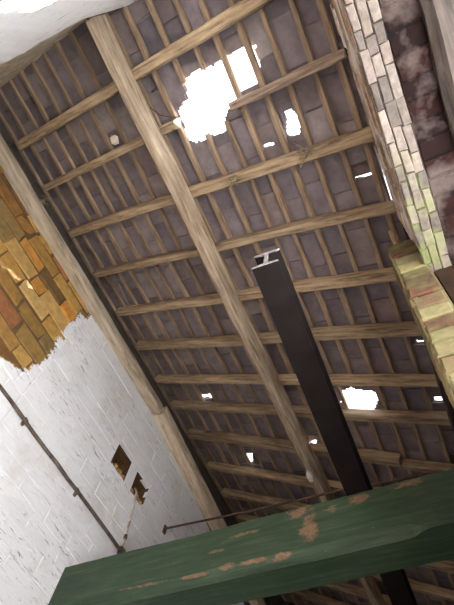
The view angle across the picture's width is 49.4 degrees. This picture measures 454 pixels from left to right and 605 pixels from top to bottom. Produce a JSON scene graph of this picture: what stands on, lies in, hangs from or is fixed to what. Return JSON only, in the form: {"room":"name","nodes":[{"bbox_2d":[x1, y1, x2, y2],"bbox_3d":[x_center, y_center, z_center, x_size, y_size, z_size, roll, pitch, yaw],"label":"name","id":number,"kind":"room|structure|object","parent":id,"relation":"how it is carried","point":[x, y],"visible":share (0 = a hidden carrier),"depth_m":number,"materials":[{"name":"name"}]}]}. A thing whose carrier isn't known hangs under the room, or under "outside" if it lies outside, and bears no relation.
{"room":"abandoned factory building","nodes":[
{"label":"abandoned factory building","id":0,"kind":"room"},
{"bbox_2d":[0,0,135,86],"bbox_3d":[-1.119,-1.020,1.221,3.120,5.980,0.326,-19,-68,17],"label":"wall","id":1,"kind":"structure","parent":0,"point":[29,29],"depth_m":2.77,"materials":[{"name":"white paint"}]},
{"bbox_2d":[0,120,284,604],"bbox_3d":[-1.149,2.477,2.989,0.311,6.045,7.640,-19,-68,17],"label":"wall","id":2,"kind":"structure","parent":0,"point":[57,365],"depth_m":3.97,"materials":[{"name":"paint"}]},
{"bbox_2d":[0,384,125,553],"bbox_3d":[-1.484,0.668,3.369,0.038,0.070,3.601,-19,-68,17],"label":"conduit","id":3,"kind":"object","parent":2,"relation":"attached to","point":[120,549],"visible":0.88,"depth_m":3.59,"materials":[{"name":"brown metal"}]},
{"bbox_2d":[0,134,162,413],"bbox_3d":[-1.387,-0.231,4.558,0.136,0.115,3.220,-19,-68,17],"label":"wall plate","id":4,"kind":"object","parent":2,"relation":"on","point":[13,172],"visible":1,"depth_m":4.50,"materials":[{"name":"brown wood"}]},
{"bbox_2d":[39,195,50,206],"bbox_3d":[-1.613,-0.875,4.303,0.101,0.096,0.137,42,-66,-13],"label":"tuft","id":5,"kind":"object","parent":4,"relation":"on","point":[40,201],"visible":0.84,"depth_m":4.31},
{"bbox_2d":[122,487,137,546],"bbox_3d":[-0.826,1.815,4.200,0.045,0.561,0.100,-38,-74,23],"label":"pipe","id":6,"kind":"object","parent":2,"relation":"attached to","point":[135,489],"visible":0.99,"depth_m":4.16,"materials":[{"name":"grey metal"}]},
{"bbox_2d":[153,406,265,604],"bbox_3d":[-0.003,2.742,5.613,0.141,0.557,3.616,-19,-68,17],"label":"wall plate","id":7,"kind":"object","parent":2,"relation":"on","point":[168,428],"visible":0.59,"depth_m":5.28,"materials":[{"name":"brown wood"}]},
{"bbox_2d":[162,473,433,534],"bbox_3d":[0.661,1.688,4.215,2.776,0.090,0.040,-20,-68,17],"label":"rod","id":8,"kind":"object","parent":2,"relation":"attached to","point":[165,527],"visible":0.87,"depth_m":4.27,"materials":[{"name":"metal"}]},
{"bbox_2d":[0,0,453,604],"bbox_3d":[0.689,1.029,4.498,3.291,1.536,7.876,-19,-68,17],"label":"roof tiles","id":9,"kind":"structure","parent":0,"point":[279,14],"depth_m":3.66,"materials":[{"name":"stone"}]},
{"bbox_2d":[0,111,286,601],"bbox_3d":[-0.633,1.138,5.504,0.051,0.045,7.030,-19,-68,17],"label":"batten","id":10,"kind":"object","parent":9,"relation":"attached to","point":[6,125],"visible":0.68,"depth_m":5.00,"materials":[{"name":"brown wood"}]},
{"bbox_2d":[186,428,402,466],"bbox_3d":[0.498,1.373,4.766,2.186,1.099,0.092,-18,-68,16],"label":"rafter","id":11,"kind":"object","parent":9,"relation":"attached to","point":[367,455],"visible":0.81,"depth_m":4.74,"materials":[{"name":"brown wood"}]},
{"bbox_2d":[31,61,322,594],"bbox_3d":[-0.078,1.068,5.034,0.044,0.044,7.030,-19,-68,17],"label":"batten","id":12,"kind":"object","parent":11,"relation":"on","point":[35,67],"visible":0.63,"depth_m":4.37,"materials":[{"name":"brown wood"}]},
{"bbox_2d":[122,6,345,494],"bbox_3d":[0.731,0.966,4.351,0.053,0.049,7.030,-19,-68,17],"label":"batten","id":13,"kind":"object","parent":11,"relation":"on","point":[126,11],"visible":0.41,"depth_m":3.60,"materials":[{"name":"brown wood"}]},
{"bbox_2d":[285,601,294,604],"bbox_3d":[1.795,4.923,3.758,3.240,5.999,0.038,-19,-68,17],"label":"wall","id":14,"kind":"structure","parent":0,"point":[286,602],"depth_m":6.75,"materials":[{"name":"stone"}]},
{"bbox_2d":[329,0,453,304],"bbox_3d":[1.581,1.853,1.477,0.408,4.598,7.540,-19,-68,17],"label":"wall","id":15,"kind":"structure","parent":0,"point":[386,43],"depth_m":1.98,"materials":[{"name":"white brick"}]},
{"bbox_2d":[16,0,273,149],"bbox_3d":[-0.669,-1.522,3.359,2.717,1.353,0.082,-19,-68,17],"label":"rafter","id":16,"kind":"object","parent":15,"relation":"on","point":[241,9],"visible":0.93,"depth_m":3.11,"materials":[{"name":"brown wood"}]},
{"bbox_2d":[145,0,186,86],"bbox_3d":[-0.411,-1.710,3.096,0.042,0.039,0.706,-19,-68,17],"label":"batten","id":17,"kind":"object","parent":16,"relation":"on","point":[150,5],"visible":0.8,"depth_m":3.10,"materials":[{"name":"brown wood"}]},
{"bbox_2d":[18,70,316,604],"bbox_3d":[-0.223,1.086,5.158,0.054,0.043,7.030,-19,-68,17],"label":"batten","id":18,"kind":"object","parent":16,"relation":"on","point":[21,73],"visible":0.6,"depth_m":4.50,"materials":[{"name":"brown wood"}]},
{"bbox_2d":[173,0,205,70],"bbox_3d":[-0.273,-1.740,2.971,0.040,0.034,0.679,-19,-68,17],"label":"batten","id":19,"kind":"object","parent":16,"relation":"on","point":[177,3],"visible":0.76,"depth_m":2.99,"materials":[{"name":"brown wood"}]},
{"bbox_2d":[54,41,348,603],"bbox_3d":[0.181,1.035,4.815,0.054,0.048,7.030,-19,-68,17],"label":"batten","id":20,"kind":"object","parent":16,"relation":"on","point":[57,45],"visible":0.56,"depth_m":4.13,"materials":[{"name":"brown wood"}]},
{"bbox_2d":[69,30,360,604],"bbox_3d":[0.322,1.016,4.699,0.050,0.044,7.030,-19,-68,17],"label":"batten","id":21,"kind":"object","parent":16,"relation":"on","point":[72,34],"visible":0.56,"depth_m":4.00,"materials":[{"name":"brown wood"}]},
{"bbox_2d":[110,135,118,144],"bbox_3d":[-0.859,-1.242,3.767,0.065,0.036,0.075,1,-64,8],"label":"scrap","id":22,"kind":"object","parent":21,"relation":"on","point":[114,140],"visible":1,"depth_m":3.76,"materials":[{"name":"beige"}]},
{"bbox_2d":[226,0,453,589],"bbox_3d":[1.279,0.896,3.889,0.054,0.047,7.030,-19,-68,17],"label":"batten","id":23,"kind":"object","parent":16,"relation":"on","point":[240,25],"visible":0.59,"depth_m":3.22,"materials":[{"name":"brown wood"}]},
{"bbox_2d":[258,7,428,472],"bbox_3d":[1.403,0.880,3.784,0.044,0.039,7.030,-19,-68,17],"label":"batten","id":24,"kind":"object","parent":16,"relation":"on","point":[262,13],"visible":0.6,"depth_m":3.10,"materials":[{"name":"brown wood"}]},
{"bbox_2d":[315,0,400,242],"bbox_3d":[1.649,0.849,3.576,0.048,0.043,7.030,-19,-68,17],"label":"batten","id":25,"kind":"object","parent":16,"relation":"on","point":[321,5],"visible":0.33,"depth_m":2.74,"materials":[{"name":"brown wood"}]},
{"bbox_2d":[288,0,451,463],"bbox_3d":[1.540,0.863,3.669,0.042,0.042,7.030,-19,-68,17],"label":"batten","id":26,"kind":"object","parent":16,"relation":"on","point":[292,3],"visible":0.7,"depth_m":3.02,"materials":[{"name":"brown wood"}]},
{"bbox_2d":[67,126,374,236],"bbox_3d":[-0.320,-0.799,3.665,2.720,1.351,0.086,-19,-68,17],"label":"rafter","id":27,"kind":"object","parent":15,"relation":"on","point":[362,136],"visible":0.91,"depth_m":3.24,"materials":[{"name":"brown wood"}]},
{"bbox_2d":[0,87,297,604],"bbox_3d":[-0.501,1.121,5.393,0.052,0.045,7.030,-19,-68,17],"label":"batten","id":28,"kind":"object","parent":27,"relation":"on","point":[2,95],"visible":0.59,"depth_m":4.75,"materials":[{"name":"brown wood"}]},
{"bbox_2d":[223,171,254,185],"bbox_3d":[0.080,-0.821,3.266,0.206,0.128,0.105,3,-63,7],"label":"tuft","id":29,"kind":"object","parent":27,"relation":"on","point":[233,178],"visible":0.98,"depth_m":3.27,"materials":[{"name":"brown plant"}]},
{"bbox_2d":[102,12,381,592],"bbox_3d":[0.605,0.980,4.460,0.048,0.045,7.030,-19,-68,17],"label":"batten","id":30,"kind":"object","parent":27,"relation":"on","point":[142,89],"visible":0.33,"depth_m":3.64,"materials":[{"name":"brown wood"}]},
{"bbox_2d":[197,0,353,373],"bbox_3d":[0.364,-0.694,3.321,0.049,0.045,3.207,-19,-68,17],"label":"batten","id":31,"kind":"object","parent":27,"relation":"on","point":[202,3],"visible":0.77,"depth_m":3.25,"materials":[{"name":"brown wood"}]},
{"bbox_2d":[294,136,319,167],"bbox_3d":[0.487,-0.876,2.903,0.211,0.163,0.184,-19,-68,17],"label":"tuft","id":32,"kind":"object","parent":27,"relation":"on","point":[307,149],"visible":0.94,"depth_m":2.92,"materials":[{"name":"brown plant"}]},
{"bbox_2d":[224,119,431,604],"bbox_3d":[1.224,1.345,4.285,0.044,0.042,6.036,-19,-68,17],"label":"batten","id":33,"kind":"object","parent":27,"relation":"on","point":[229,128],"visible":0.59,"depth_m":3.69,"materials":[{"name":"brown wood"}]},
{"bbox_2d":[92,200,396,277],"bbox_3d":[-0.136,-0.421,3.824,2.718,1.352,0.073,-19,-68,17],"label":"rafter","id":34,"kind":"object","parent":15,"relation":"on","point":[387,207],"visible":0.92,"depth_m":3.40,"materials":[{"name":"brown wood"}]},
{"bbox_2d":[48,469,453,604],"bbox_3d":[0.155,1.477,2.833,2.772,0.332,0.263,-22,-69,18],"label":"beam","id":35,"kind":"structure","parent":15,"relation":"attached to","point":[409,523],"depth_m":2.68,"materials":[{"name":"paint"}]},
{"bbox_2d":[252,248,417,604],"bbox_3d":[1.251,2.166,3.290,0.128,0.160,5.589,-18,-68,16],"label":"steel beam","id":36,"kind":"structure","parent":35,"relation":"on","point":[272,276],"depth_m":2.46,"materials":[{"name":"black metal"}]},
{"bbox_2d":[221,488,311,509],"bbox_3d":[1.095,2.107,4.899,2.720,1.357,0.076,-19,-68,17],"label":"rafter","id":37,"kind":"object","parent":15,"relation":"on","point":[231,493],"visible":0.37,"depth_m":5.48,"materials":[{"name":"brown wood"}]},
{"bbox_2d":[224,47,347,110],"bbox_3d":[0.309,-1.261,2.836,0.783,0.443,0.061,-20,-68,17],"label":"rafter","id":38,"kind":"object","parent":15,"relation":"on","point":[332,58],"visible":0.96,"depth_m":2.75,"materials":[{"name":"brown wood"}]},
{"bbox_2d":[417,0,453,140],"bbox_3d":[0.883,-1.017,1.813,0.303,0.187,2.290,-19,-68,17],"label":"lintel","id":39,"kind":"object","parent":15,"relation":"attached to","point":[437,15],"visible":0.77,"depth_m":1.78,"materials":[{"name":"brown wood"}]},
{"bbox_2d":[421,334,453,432],"bbox_3d":[2.050,1.787,3.809,0.102,0.127,4.960,-19,-68,17],"label":"wall plate","id":40,"kind":"object","parent":15,"relation":"on","point":[449,408],"visible":0.23,"depth_m":3.28,"materials":[{"name":"brown wood"}]},
{"bbox_2d":[115,267,396,315],"bbox_3d":[0.046,-0.051,3.982,2.720,1.357,0.076,-20,-68,17],"label":"rafter","id":41,"kind":"object","parent":40,"relation":"on","point":[360,278],"visible":0.81,"depth_m":3.56,"materials":[{"name":"brown wood"}]},
{"bbox_2d":[134,321,421,350],"bbox_3d":[0.217,0.305,4.132,2.721,1.356,0.090,-19,-68,17],"label":"rafter","id":42,"kind":"object","parent":40,"relation":"on","point":[406,328],"visible":0.75,"depth_m":3.70,"materials":[{"name":"brown wood"}]},
{"bbox_2d":[205,131,262,254],"bbox_3d":[1.086,1.370,4.407,0.049,0.045,6.020,-19,-68,17],"label":"batten","id":43,"kind":"object","parent":42,"relation":"on","point":[208,136],"visible":0.16,"depth_m":3.48,"materials":[{"name":"brown wood"}]},
{"bbox_2d":[206,461,379,491],"bbox_3d":[0.916,1.742,4.742,2.722,1.356,0.068,-19,-68,17],"label":"rafter","id":44,"kind":"object","parent":40,"relation":"on","point":[334,485],"visible":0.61,"depth_m":5.12,"materials":[{"name":"brown wood"}]},
{"bbox_2d":[154,374,437,386],"bbox_3d":[0.395,0.666,4.287,2.723,1.354,0.069,-19,-68,17],"label":"rafter","id":45,"kind":"object","parent":40,"relation":"on","point":[407,380],"visible":0.84,"depth_m":3.88,"materials":[{"name":"brown wood"}]},
{"bbox_2d":[42,52,333,598],"bbox_3d":[0.045,1.051,4.931,0.045,0.042,7.030,-19,-68,17],"label":"batten","id":46,"kind":"object","parent":45,"relation":"on","point":[45,56],"visible":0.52,"depth_m":4.25,"materials":[{"name":"brown wood"}]},
{"bbox_2d":[86,14,385,604],"bbox_3d":[0.594,1.120,4.339,0.132,0.149,6.930,-19,-68,17],"label":"purlin","id":47,"kind":"object","parent":45,"relation":"attached to","point":[99,27],"visible":0.87,"depth_m":3.64,"materials":[{"name":"brown wood"}]},
{"bbox_2d":[41,117,180,191],"bbox_3d":[-0.977,-1.130,3.896,1.604,0.818,0.066,-20,-68,17],"label":"rafter","id":48,"kind":"object","parent":47,"relation":"on","point":[175,124],"visible":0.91,"depth_m":3.81,"materials":[{"name":"brown wood"}]},
{"bbox_2d":[306,469,313,482],"bbox_3d":[0.728,1.526,4.332,0.053,0.095,0.134,-19,-68,17],"label":"clump","id":49,"kind":"object","parent":47,"relation":"hanging from","point":[309,475],"visible":1,"depth_m":4.30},
{"bbox_2d":[170,400,450,425],"bbox_3d":[0.543,0.968,4.418,2.722,1.355,0.078,-19,-68,17],"label":"rafter","id":50,"kind":"object","parent":40,"relation":"on","point":[369,415],"visible":0.87,"depth_m":4.00,"materials":[{"name":"brown wood"}]},
{"bbox_2d":[289,589,350,604],"bbox_3d":[1.811,3.579,5.529,2.720,1.356,0.084,-19,-68,17],"label":"rafter","id":51,"kind":"object","parent":40,"relation":"on","point":[306,594],"visible":0.64,"depth_m":6.08,"materials":[{"name":"brown wood"}]},
{"bbox_2d":[236,514,453,573],"bbox_3d":[1.274,2.472,5.058,2.721,1.355,0.088,-19,-68,17],"label":"rafter","id":52,"kind":"object","parent":40,"relation":"on","point":[447,566],"visible":0.16,"depth_m":4.48,"materials":[{"name":"brown wood"}]},
{"bbox_2d":[8,79,308,604],"bbox_3d":[-0.350,1.101,5.266,0.049,0.046,7.030,-19,-68,17],"label":"batten","id":53,"kind":"object","parent":52,"relation":"on","point":[26,109],"visible":0.58,"depth_m":4.61,"materials":[{"name":"brown wood"}]},
{"bbox_2d":[84,18,371,604],"bbox_3d":[0.460,0.999,4.580,0.044,0.042,7.030,-19,-68,17],"label":"batten","id":54,"kind":"object","parent":52,"relation":"on","point":[87,19],"visible":0.19,"depth_m":4.10,"materials":[{"name":"brown wood"}]},
{"bbox_2d":[368,422,446,604],"bbox_3d":[1.850,2.363,4.620,0.048,0.043,3.576,-19,-68,17],"label":"batten","id":55,"kind":"object","parent":52,"relation":"on","point":[371,424],"visible":0.37,"depth_m":4.20,"materials":[{"name":"brown wood"}]},
{"bbox_2d":[323,582,391,604],"bbox_3d":[1.633,3.212,5.371,2.720,1.359,0.081,-19,-68,17],"label":"rafter","id":56,"kind":"object","parent":40,"relation":"on","point":[359,591],"visible":0.3,"depth_m":5.52,"materials":[{"name":"brown wood"}]},
{"bbox_2d":[372,574,453,601],"bbox_3d":[1.456,2.848,5.217,2.721,1.355,0.068,-19,-68,17],"label":"rafter","id":57,"kind":"object","parent":40,"relation":"on","point":[422,587],"visible":0.2,"depth_m":4.76,"materials":[{"name":"brown wood"}]},
{"bbox_2d":[402,458,453,472],"bbox_3d":[1.662,1.288,3.830,0.560,0.326,0.053,-18,-68,16],"label":"rafter","id":58,"kind":"object","parent":40,"relation":"on","point":[408,464],"visible":0.88,"depth_m":3.88,"materials":[{"name":"brown wood"}]},
{"bbox_2d":[387,239,453,407],"bbox_3d":[0.650,0.677,0.734,0.138,4.075,0.207,-19,-68,17],"label":"brick pier","id":59,"kind":"object","parent":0,"point":[432,309],"visible":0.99,"depth_m":1.90,"materials":[{"name":"yellow brick"}]},
{"bbox_2d":[388,229,397,244],"bbox_3d":[0.935,-0.334,2.740,0.040,0.448,0.037,-28,-71,20],"label":"split lath","id":60,"kind":"object","parent":59,"relation":"on","point":[390,232],"visible":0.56,"depth_m":2.80,"materials":[{"name":"brown wood"}]}
]}

